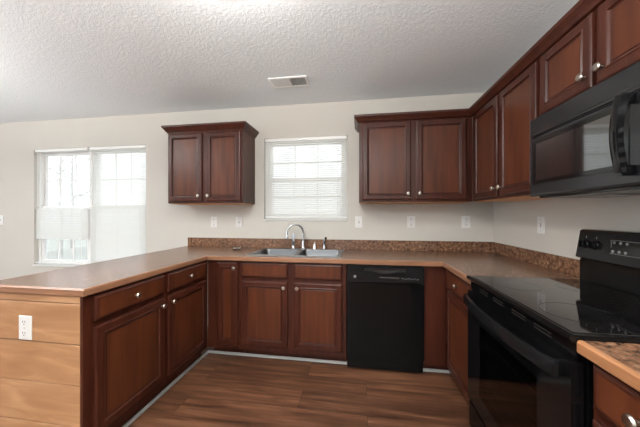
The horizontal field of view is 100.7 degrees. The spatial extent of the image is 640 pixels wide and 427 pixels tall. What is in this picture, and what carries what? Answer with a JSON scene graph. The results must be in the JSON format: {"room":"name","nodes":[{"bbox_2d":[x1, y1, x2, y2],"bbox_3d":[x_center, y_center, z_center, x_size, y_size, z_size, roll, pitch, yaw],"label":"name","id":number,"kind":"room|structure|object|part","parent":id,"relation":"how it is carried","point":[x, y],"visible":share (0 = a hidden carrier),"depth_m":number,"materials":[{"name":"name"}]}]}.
{"room":"kitchen","nodes":[
{"label":"kitchen","id":0,"kind":"room"},
{"bbox_2d":[0,92,492,342],"bbox_3d":[-2.277,0.045,3.224,8.280,2.444,0.140,0,0,9],"label":"wall","id":1,"kind":"structure","parent":0,"point":[168,226],"depth_m":2.97,"materials":[{"name":"paint"}]},
{"bbox_2d":[0,215,2,224],"bbox_3d":[-4.128,0.074,3.427,0.076,0.120,0.015,0,0,9],"label":"light switch","id":2,"kind":"object","parent":1,"relation":"attached to","point":[1,216],"visible":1,"depth_m":3.43,"materials":[{"name":"white plastic"}]},
{"bbox_2d":[33,150,145,266],"bbox_3d":[-2.822,-0.085,3.290,1.592,1.465,0.143,0,0,9],"label":"window","id":3,"kind":"structure","parent":1,"relation":"in","point":[45,181],"depth_m":3.38,"materials":[{"name":"white plastic"}]},
{"bbox_3d":[-2.829,0.641,3.250,1.590,0.012,0.062,0,0,9],"label":"sill","id":4,"kind":"part","parent":3,"relation":"part of","materials":[{"name":"white plastic"}]},
{"bbox_2d":[35,147,89,264],"bbox_3d":[-3.224,-0.098,3.315,0.774,1.438,0.045,0,0,9],"label":"window blind","id":5,"kind":"object","parent":3,"relation":"attached to","point":[69,226],"visible":0.94,"depth_m":3.31,"materials":[{"name":"white plastic"}]},
{"bbox_3d":[-3.224,0.613,3.317,0.774,0.016,0.022,0,0,9],"label":"rail","id":6,"kind":"part","parent":5,"relation":"part of","materials":[{"name":"white plastic"}]},
{"bbox_3d":[-3.216,0.254,3.365,0.719,0.714,0.027,0,0,9],"label":"sash","id":7,"kind":"part","parent":3,"relation":"part of","materials":[{"name":"white plastic"}]},
{"bbox_3d":[-3.212,-0.425,3.394,0.719,0.714,0.028,0,0,9],"label":"sash","id":8,"kind":"part","parent":3,"relation":"part of","materials":[{"name":"white glass"}]},
{"bbox_2d":[89,145,145,262],"bbox_3d":[-2.431,-0.098,3.194,0.774,1.438,0.045,0,0,9],"label":"window blind","id":9,"kind":"object","parent":3,"relation":"attached to","point":[106,244],"visible":0.96,"depth_m":3.19,"materials":[{"name":"white plastic"}]},
{"bbox_3d":[-2.420,-0.425,3.274,0.719,0.714,0.028,0,0,9],"label":"sash","id":10,"kind":"part","parent":3,"relation":"part of","materials":[{"name":"white plastic"}]},
{"bbox_2d":[161,121,258,204],"bbox_3d":[-1.143,-0.503,2.800,0.907,0.796,0.353,0,0,9],"label":"upper cabinet","id":11,"kind":"object","parent":1,"relation":"attached to","point":[209,163],"visible":1,"depth_m":2.66,"materials":[{"name":"brown wood"}]},
{"bbox_3d":[-1.371,-0.473,2.694,0.376,0.688,0.022,0,0,9],"label":"door","id":12,"kind":"part","parent":11,"relation":"part of","materials":[{"name":"brown wood"}]},
{"bbox_3d":[-1.143,-0.866,2.801,0.907,0.070,0.349,0,0,9],"label":"crown moulding","id":13,"kind":"part","parent":11,"relation":"part of","materials":[{"name":"brown wood"}]},
{"bbox_3d":[-1.138,-0.108,2.833,0.779,0.006,0.281,0,0,9],"label":"panel","id":14,"kind":"part","parent":11,"relation":"part of","materials":[{"name":"brown wood"}]},
{"bbox_3d":[-0.959,-0.473,2.631,0.364,0.688,0.022,0,0,9],"label":"door","id":15,"kind":"part","parent":11,"relation":"part of","materials":[{"name":"brown wood"}]},
{"bbox_2d":[211,217,216,226],"bbox_3d":[-1.191,0.087,2.982,0.076,0.120,0.009,0,0,9],"label":"wall outlet","id":16,"kind":"object","parent":1,"relation":"attached to","point":[213,219],"visible":1,"depth_m":2.98,"materials":[{"name":"white plastic"}]},
{"bbox_2d":[236,217,241,227],"bbox_3d":[-0.897,0.087,2.934,0.076,0.120,0.015,0,0,9],"label":"light switch","id":17,"kind":"object","parent":1,"relation":"attached to","point":[238,219],"visible":1,"depth_m":2.94,"materials":[{"name":"white plastic"}]},
{"bbox_2d":[264,137,347,220],"bbox_3d":[-0.154,-0.378,2.883,0.908,0.890,0.143,0,0,9],"label":"window","id":18,"kind":"structure","parent":1,"relation":"in","point":[293,219],"depth_m":2.85,"materials":[{"name":"white plastic"}]},
{"bbox_3d":[-0.160,0.061,2.843,0.906,0.012,0.062,0,0,9],"label":"sill","id":19,"kind":"part","parent":18,"relation":"part of","materials":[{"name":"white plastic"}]},
{"bbox_2d":[265,135,346,217],"bbox_3d":[-0.160,-0.390,2.847,0.892,0.863,0.045,0,0,9],"label":"window blind","id":20,"kind":"object","parent":18,"relation":"attached to","point":[298,194],"visible":1,"depth_m":2.84,"materials":[{"name":"white plastic"}]},
{"bbox_3d":[-0.160,0.033,2.849,0.892,0.016,0.022,0,0,9],"label":"rail","id":21,"kind":"part","parent":20,"relation":"part of","materials":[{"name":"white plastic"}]},
{"bbox_3d":[-0.152,-0.182,2.897,0.836,0.427,0.027,0,0,9],"label":"sash","id":22,"kind":"part","parent":18,"relation":"part of","materials":[{"name":"white plastic"}]},
{"bbox_3d":[-0.148,-0.573,2.927,0.836,0.427,0.028,0,0,9],"label":"sash","id":23,"kind":"part","parent":18,"relation":"part of","materials":[{"name":"white plastic"}]},
{"bbox_2d":[355,216,362,227],"bbox_3d":[0.402,0.080,2.735,0.076,0.120,0.015,0,0,9],"label":"light switch","id":24,"kind":"object","parent":1,"relation":"attached to","point":[358,219],"visible":1,"depth_m":2.74,"materials":[{"name":"white plastic"}]},
{"bbox_2d":[188,237,579,276],"bbox_3d":[-0.004,0.312,2.225,3.202,0.097,1.146,0,0,9],"label":"backsplash","id":25,"kind":"structure","parent":1,"relation":"attached to","point":[567,265],"depth_m":2.64,"materials":[{"name":"stone"}]},
{"bbox_2d":[407,216,414,227],"bbox_3d":[0.913,0.078,2.661,0.076,0.120,0.009,0,0,9],"label":"wall outlet","id":26,"kind":"object","parent":1,"relation":"attached to","point":[410,219],"visible":1,"depth_m":2.66,"materials":[{"name":"white plastic"}]},
{"bbox_2d":[359,117,471,203],"bbox_3d":[0.858,-0.486,2.494,0.970,0.762,0.353,0,0,9],"label":"upper cabinet","id":27,"kind":"object","parent":1,"relation":"attached to","point":[421,161],"visible":0.99,"depth_m":2.35,"materials":[{"name":"brown wood"}]},
{"bbox_3d":[0.599,-0.481,2.394,0.428,0.704,0.022,0,0,9],"label":"door","id":28,"kind":"part","parent":27,"relation":"part of","materials":[{"name":"brown wood"}]},
{"bbox_3d":[0.863,-0.108,2.527,0.934,0.006,0.281,0,0,9],"label":"panel","id":29,"kind":"part","parent":27,"relation":"part of","materials":[{"name":"brown wood"}]},
{"bbox_3d":[1.058,-0.481,2.324,0.418,0.704,0.022,0,0,9],"label":"door","id":30,"kind":"part","parent":27,"relation":"part of","materials":[{"name":"brown wood"}]},
{"bbox_2d":[354,0,604,132],"bbox_3d":[0.714,-0.872,1.707,1.016,0.058,1.950,0,0,9],"label":"crown molding","id":31,"kind":"structure","parent":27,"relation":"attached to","point":[581,9],"depth_m":1.63,"materials":[{"name":"brown wood"}]},
{"bbox_2d":[462,216,469,227],"bbox_3d":[1.423,0.075,2.583,0.076,0.120,0.009,0,0,9],"label":"wall outlet","id":32,"kind":"object","parent":1,"relation":"attached to","point":[465,219],"visible":1,"depth_m":2.58,"materials":[{"name":"white plastic"}]},
{"bbox_2d":[0,0,578,122],"bbox_3d":[-2.740,-1.227,0.189,8.280,0.100,6.280,0,0,9],"label":"ceiling","id":33,"kind":"structure","parent":0,"point":[60,59],"depth_m":1.89,"materials":[{"name":"white paint"}]},
{"bbox_2d":[268,75,309,88],"bbox_3d":[-0.270,-1.170,2.356,0.340,0.013,0.180,0,0,9],"label":"ceiling vent","id":34,"kind":"object","parent":33,"relation":"in","point":[291,81],"visible":1,"depth_m":2.35,"materials":[{"name":"white plastic"}]},
{"bbox_2d":[128,343,470,426],"bbox_3d":[-2.740,1.317,0.189,8.280,0.100,6.280,0,0,9],"label":"floor","id":35,"kind":"structure","parent":0,"point":[221,390],"depth_m":1.83,"materials":[{"name":"brown wood"}]},
{"bbox_2d":[0,260,207,426],"bbox_3d":[-1.331,0.833,1.851,0.629,0.868,1.060,0,0,9],"label":"base cabinet","id":36,"kind":"object","parent":35,"relation":"on","point":[98,359],"visible":0.94,"depth_m":1.36,"materials":[{"name":"brown wood"}]},
{"bbox_2d":[19,315,31,339],"bbox_3d":[-1.482,0.570,1.332,0.076,0.120,0.009,0,0,9],"label":"wall outlet","id":37,"kind":"object","parent":36,"relation":"attached to","point":[25,322],"visible":1,"depth_m":1.33,"materials":[{"name":"white plastic"}]},
{"bbox_2d":[21,330,26,336],"bbox_3d":[-1.482,0.598,1.329,0.034,0.033,0.002,0,0,9],"label":"receptacle","id":38,"kind":"object","parent":37,"relation":"attached to","point":[23,332],"depth_m":1.33,"materials":[{"name":"white plastic"}]},
{"bbox_2d":[21,319,26,325],"bbox_3d":[-1.482,0.542,1.329,0.034,0.033,0.002,0,0,9],"label":"receptacle","id":39,"kind":"object","parent":37,"relation":"attached to","point":[23,321],"depth_m":1.33,"materials":[{"name":"white plastic"}]},
{"bbox_3d":[-1.443,0.834,1.341,0.562,0.867,0.018,0,0,9],"label":"panel","id":40,"kind":"part","parent":36,"relation":"part of","materials":[{"name":"brown wood"}]},
{"bbox_3d":[-1.095,0.476,1.566,0.020,0.127,0.475,0,0,9],"label":"drawer","id":41,"kind":"part","parent":36,"relation":"part of","materials":[{"name":"brown wood"}]},
{"bbox_3d":[-1.095,0.843,1.565,0.022,0.552,0.475,0,0,9],"label":"door","id":42,"kind":"part","parent":36,"relation":"part of","materials":[{"name":"brown wood"}]},
{"bbox_3d":[-1.020,0.476,2.062,0.020,0.127,0.454,0,0,9],"label":"drawer","id":43,"kind":"part","parent":36,"relation":"part of","materials":[{"name":"brown wood"}]},
{"bbox_3d":[-1.019,0.843,2.062,0.022,0.552,0.454,0,0,9],"label":"door","id":44,"kind":"part","parent":36,"relation":"part of","materials":[{"name":"brown wood"}]},
{"bbox_2d":[0,237,579,296],"bbox_3d":[-0.052,0.331,1.960,3.218,0.134,1.685,0,0,9],"label":"countertop","id":45,"kind":"structure","parent":36,"relation":"on","point":[463,259],"depth_m":2.07,"materials":[{"name":"laminate"}]},
{"bbox_2d":[247,248,343,257],"bbox_3d":[-0.201,0.441,2.510,0.830,0.171,0.495,0,0,9],"label":"sink","id":46,"kind":"object","parent":45,"relation":"in","point":[298,252],"visible":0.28,"depth_m":2.64,"materials":[{"name":"silver metal"}]},
{"bbox_3d":[-0.401,0.441,2.512,0.358,0.170,0.368,0,0,9],"label":"bowl","id":47,"kind":"part","parent":46,"relation":"part of","materials":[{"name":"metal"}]},
{"bbox_2d":[291,234,295,248],"bbox_3d":[-0.273,0.278,2.733,0.044,0.154,0.043,0,0,9],"label":"soap dispenser","id":48,"kind":"object","parent":46,"relation":"on","point":[293,235],"visible":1,"depth_m":2.72,"materials":[{"name":"silver metal"}]},
{"bbox_3d":[-0.010,0.441,2.452,0.358,0.170,0.368,0,0,9],"label":"bowl","id":49,"kind":"part","parent":46,"relation":"part of","materials":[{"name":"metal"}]},
{"bbox_2d":[322,237,326,249],"bbox_3d":[0.047,0.291,2.685,0.051,0.126,0.043,0,0,9],"label":"sprayer","id":50,"kind":"object","parent":46,"relation":"on","point":[325,238],"visible":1,"depth_m":2.67,"materials":[{"name":"silver metal"}]},
{"bbox_2d":[286,224,305,248],"bbox_3d":[-0.245,0.224,2.696,0.207,0.260,0.054,0,0,-17],"label":"kitchen faucet","id":51,"kind":"object","parent":45,"relation":"on","point":[291,225],"visible":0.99,"depth_m":2.70,"materials":[{"name":"silver metal"}]},
{"bbox_3d":[-0.253,0.184,2.700,0.187,0.180,0.021,0,0,-12],"label":"spout","id":52,"kind":"part","parent":51,"relation":"part of","materials":[{"name":"silver metal"}]},
{"bbox_2d":[208,260,244,352],"bbox_3d":[-0.799,0.833,2.591,0.298,0.868,0.654,0,0,9],"label":"base cabinet","id":53,"kind":"object","parent":35,"relation":"on","point":[223,276],"visible":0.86,"depth_m":2.30,"materials":[{"name":"brown wood"}]},
{"bbox_3d":[-0.801,0.771,2.299,0.194,0.717,0.022,0,0,9],"label":"door","id":54,"kind":"part","parent":53,"relation":"part of","materials":[{"name":"brown wood"}]},
{"bbox_2d":[122,350,346,426],"bbox_3d":[-0.488,1.258,1.785,1.272,0.017,1.140,0,0,9],"label":"trim","id":55,"kind":"structure","parent":35,"relation":"on","point":[180,376],"depth_m":2.27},
{"bbox_2d":[240,261,346,360],"bbox_3d":[-0.197,0.833,2.499,0.915,0.868,0.654,0,0,9],"label":"base cabinet","id":56,"kind":"object","parent":35,"relation":"on","point":[288,309],"visible":0.94,"depth_m":2.21,"materials":[{"name":"brown wood"}]},
{"bbox_3d":[-0.472,0.843,2.248,0.408,0.552,0.022,0,0,9],"label":"door","id":57,"kind":"part","parent":56,"relation":"part of","materials":[{"name":"brown wood"}]},
{"bbox_3d":[-0.471,0.476,2.249,0.408,0.127,0.020,0,0,9],"label":"drawer","id":58,"kind":"part","parent":56,"relation":"part of","materials":[{"name":"brown wood"}]},
{"bbox_3d":[-0.019,0.476,2.180,0.401,0.127,0.020,0,0,9],"label":"drawer","id":59,"kind":"part","parent":56,"relation":"part of","materials":[{"name":"brown wood"}]},
{"bbox_3d":[-0.019,0.843,2.179,0.401,0.552,0.022,0,0,9],"label":"door","id":60,"kind":"part","parent":56,"relation":"part of","materials":[{"name":"brown wood"}]},
{"bbox_2d":[347,264,423,372],"bbox_3d":[0.557,0.834,2.393,0.591,0.866,0.634,0,0,9],"label":"dishwasher","id":61,"kind":"object","parent":35,"relation":"on","point":[385,303],"visible":0.98,"depth_m":2.09,"materials":[{"name":"black plastic"}]},
{"bbox_3d":[0.520,1.193,2.152,0.591,0.108,0.050,0,0,9],"label":"kick plate","id":62,"kind":"part","parent":61,"relation":"part of","materials":[{"name":"black metal"}]},
{"bbox_3d":[0.514,0.472,2.112,0.591,0.137,0.058,0,0,9],"label":"control panel","id":63,"kind":"part","parent":61,"relation":"part of","materials":[{"name":"black plastic"}]},
{"bbox_2d":[423,359,447,369],"bbox_3d":[0.956,1.218,2.149,0.258,0.099,0.010,0,0,9],"label":"trim","id":64,"kind":"structure","parent":35,"relation":"on","point":[424,365],"depth_m":2.15,"materials":[{"name":"brown wood"}]},
{"bbox_2d":[423,368,449,372],"bbox_3d":[0.957,1.258,2.133,0.267,0.017,0.017,0,0,9],"label":"trim","id":65,"kind":"structure","parent":35,"relation":"on","point":[424,369],"depth_m":2.13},
{"bbox_2d":[424,266,472,404],"bbox_3d":[1.152,0.833,1.751,0.768,0.868,0.553,0,0,9],"label":"base cabinet","id":66,"kind":"object","parent":35,"relation":"on","point":[457,311],"depth_m":1.95,"materials":[{"name":"brown wood"}]},
{"bbox_3d":[0.892,0.783,2.061,0.160,0.768,0.018,0,0,9],"label":"filler panel","id":67,"kind":"part","parent":66,"relation":"part of","materials":[{"name":"brown wood"}]},
{"bbox_3d":[0.917,0.476,1.754,0.020,0.127,0.453,0,0,9],"label":"drawer","id":68,"kind":"part","parent":66,"relation":"part of","materials":[{"name":"brown wood"}]},
{"bbox_2d":[463,229,639,426],"bbox_3d":[1.072,0.674,1.096,0.716,1.187,0.757,0,0,9],"label":"stove","id":69,"kind":"object","parent":35,"relation":"on","point":[526,368],"visible":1,"depth_m":1.07,"materials":[{"name":"black metal"}]},
{"bbox_3d":[0.806,1.119,1.136,0.034,0.147,0.747,0,0,9],"label":"storage drawer","id":70,"kind":"part","parent":69,"relation":"part of","materials":[{"name":"black metal"}]},
{"bbox_3d":[0.744,0.468,1.146,0.052,0.049,0.699,0,0,9],"label":"handle","id":71,"kind":"part","parent":69,"relation":"part of","materials":[{"name":"black metal"}]},
{"bbox_3d":[0.801,0.731,1.137,0.033,0.603,0.747,0,0,9],"label":"oven door","id":72,"kind":"part","parent":69,"relation":"part of","materials":[{"name":"black glass"}]},
{"bbox_3d":[0.811,0.398,1.135,0.024,0.048,0.747,0,0,9],"label":"vent trim","id":73,"kind":"part","parent":69,"relation":"part of","materials":[{"name":"black metal"}]},
{"bbox_2d":[466,275,639,343],"bbox_3d":[1.055,0.361,1.098,0.562,0.025,0.755,0,0,9],"label":"cooktop","id":74,"kind":"object","parent":69,"relation":"in","point":[584,308],"depth_m":1.02,"materials":[{"name":"black glass"}]},
{"bbox_3d":[0.725,0.467,0.810,0.017,0.042,0.030,0,0,9],"label":"handle","id":75,"kind":"part","parent":69,"relation":"part of","materials":[{"name":"black ceramic"}]},
{"bbox_3d":[1.370,0.154,1.383,0.022,0.046,0.046,0,0,9],"label":"knob","id":76,"kind":"part","parent":69,"relation":"part of","materials":[{"name":"black plastic"}]},
{"bbox_3d":[1.361,0.154,1.324,0.022,0.046,0.046,0,0,9],"label":"knob","id":77,"kind":"part","parent":69,"relation":"part of","materials":[{"name":"black plastic"}]},
{"bbox_3d":[1.373,0.156,1.050,0.106,0.151,0.757,0,0,9],"label":"control panel","id":78,"kind":"part","parent":69,"relation":"part of","materials":[{"name":"black plastic"}]},
{"bbox_2d":[593,363,639,426],"bbox_3d":[1.027,0.833,0.561,0.655,0.868,0.302,0,0,9],"label":"base cabinet","id":79,"kind":"object","parent":35,"relation":"on","point":[616,403],"visible":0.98,"depth_m":0.67,"materials":[{"name":"brown wood"}]},
{"bbox_3d":[0.741,0.843,0.605,0.022,0.552,0.266,0,0,9],"label":"door","id":80,"kind":"part","parent":79,"relation":"part of","materials":[{"name":"brown wood"}]},
{"bbox_2d":[577,340,639,391],"bbox_3d":[1.033,0.331,0.556,0.648,0.134,0.316,0,0,9],"label":"countertop","id":81,"kind":"structure","parent":79,"relation":"on","point":[621,360],"depth_m":0.68,"materials":[{"name":"laminate"}]},
{"bbox_3d":[0.718,0.477,0.609,0.029,0.033,0.033,0,0,9],"label":"knob","id":82,"kind":"part","parent":79,"relation":"part of","materials":[{"name":"silver metal"}]},
{"bbox_2d":[493,195,639,259],"bbox_3d":[1.272,0.045,-0.495,0.140,2.444,6.140,0,0,9],"label":"wall","id":83,"kind":"structure","parent":0,"point":[514,223],"depth_m":1.70,"materials":[{"name":"paint"}]},
{"bbox_2d":[473,58,551,201],"bbox_3d":[1.378,-0.486,1.840,0.353,0.762,0.880,0,0,9],"label":"upper cabinet","id":84,"kind":"object","parent":83,"relation":"attached to","point":[501,128],"visible":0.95,"depth_m":1.74,"materials":[{"name":"brown wood"}]},
{"bbox_3d":[1.269,-0.481,2.041,0.022,0.704,0.380,0,0,9],"label":"door","id":85,"kind":"part","parent":84,"relation":"part of","materials":[{"name":"brown wood"}]},
{"bbox_3d":[1.411,-0.108,1.835,0.281,0.006,0.844,0,0,9],"label":"panel","id":86,"kind":"part","parent":84,"relation":"part of","materials":[{"name":"brown wood"}]},
{"bbox_3d":[1.206,-0.481,1.630,0.022,0.704,0.382,0,0,9],"label":"door","id":87,"kind":"part","parent":84,"relation":"part of","materials":[{"name":"brown wood"}]},
{"bbox_2d":[537,217,544,233],"bbox_3d":[1.555,0.077,1.874,0.015,0.120,0.076,0,0,9],"label":"light switch","id":88,"kind":"object","parent":83,"relation":"attached to","point":[540,220],"visible":1,"depth_m":1.86,"materials":[{"name":"white plastic"}]},
{"bbox_2d":[540,0,639,114],"bbox_3d":[1.254,-0.687,1.025,0.353,0.360,0.765,0,0,9],"label":"upper cabinet","id":89,"kind":"object","parent":83,"relation":"attached to","point":[606,42],"visible":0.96,"depth_m":1.09,"materials":[{"name":"brown wood"}]},
{"bbox_3d":[1.148,-0.679,1.250,0.022,0.308,0.317,0,0,9],"label":"door","id":90,"kind":"part","parent":89,"relation":"part of","materials":[{"name":"brown wood"}]},
{"bbox_3d":[1.105,-0.579,1.125,0.029,0.033,0.033,0,0,9],"label":"knob","id":91,"kind":"part","parent":89,"relation":"part of","materials":[{"name":"silver metal"}]},
{"bbox_2d":[530,61,639,197],"bbox_3d":[1.212,-0.291,1.030,0.431,0.422,0.758,0,0,9],"label":"microwave","id":92,"kind":"object","parent":89,"relation":"attached to","point":[587,145],"visible":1,"depth_m":1.05,"materials":[{"name":"black glass"}]},
{"bbox_3d":[0.993,-0.265,0.883,0.041,0.255,0.026,0,0,9],"label":"handle","id":93,"kind":"part","parent":92,"relation":"part of","materials":[{"name":"black plastic"}]},
{"bbox_3d":[1.093,-0.579,1.042,0.029,0.033,0.033,0,0,9],"label":"knob","id":94,"kind":"part","parent":89,"relation":"part of","materials":[{"name":"silver metal"}]},
{"bbox_3d":[1.091,-0.679,0.876,0.022,0.308,0.385,0,0,9],"label":"door","id":95,"kind":"part","parent":89,"relation":"part of","materials":[{"name":"brown wood"}]},
{"label":"outside","id":96,"kind":"structure","parent":0,"visible":0},
{"bbox_2d":[48,229,131,259],"bbox_3d":[-2.717,1.817,23.532,45.000,0.100,39.840,0,0,9],"label":"ground","id":97,"kind":"structure","parent":96,"point":[52,243],"depth_m":13.31,"materials":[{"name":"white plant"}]},
{"bbox_2d":[49,155,104,256],"bbox_3d":[-10.720,-1.450,10.895,3.039,6.443,3.796,0,0,-28],"label":"bare tree","id":98,"kind":"object","parent":97,"relation":"on","point":[59,157],"visible":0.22,"depth_m":11.03,"materials":[{"name":"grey plant"}]},
{"bbox_2d":[49,157,122,247],"bbox_3d":[-12.921,-2.000,13.694,4.164,7.542,4.102,0,0,-6],"label":"bare tree","id":99,"kind":"object","parent":97,"relation":"on","point":[72,185],"visible":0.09,"depth_m":13.87,"materials":[{"name":"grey plant"}]}
]}

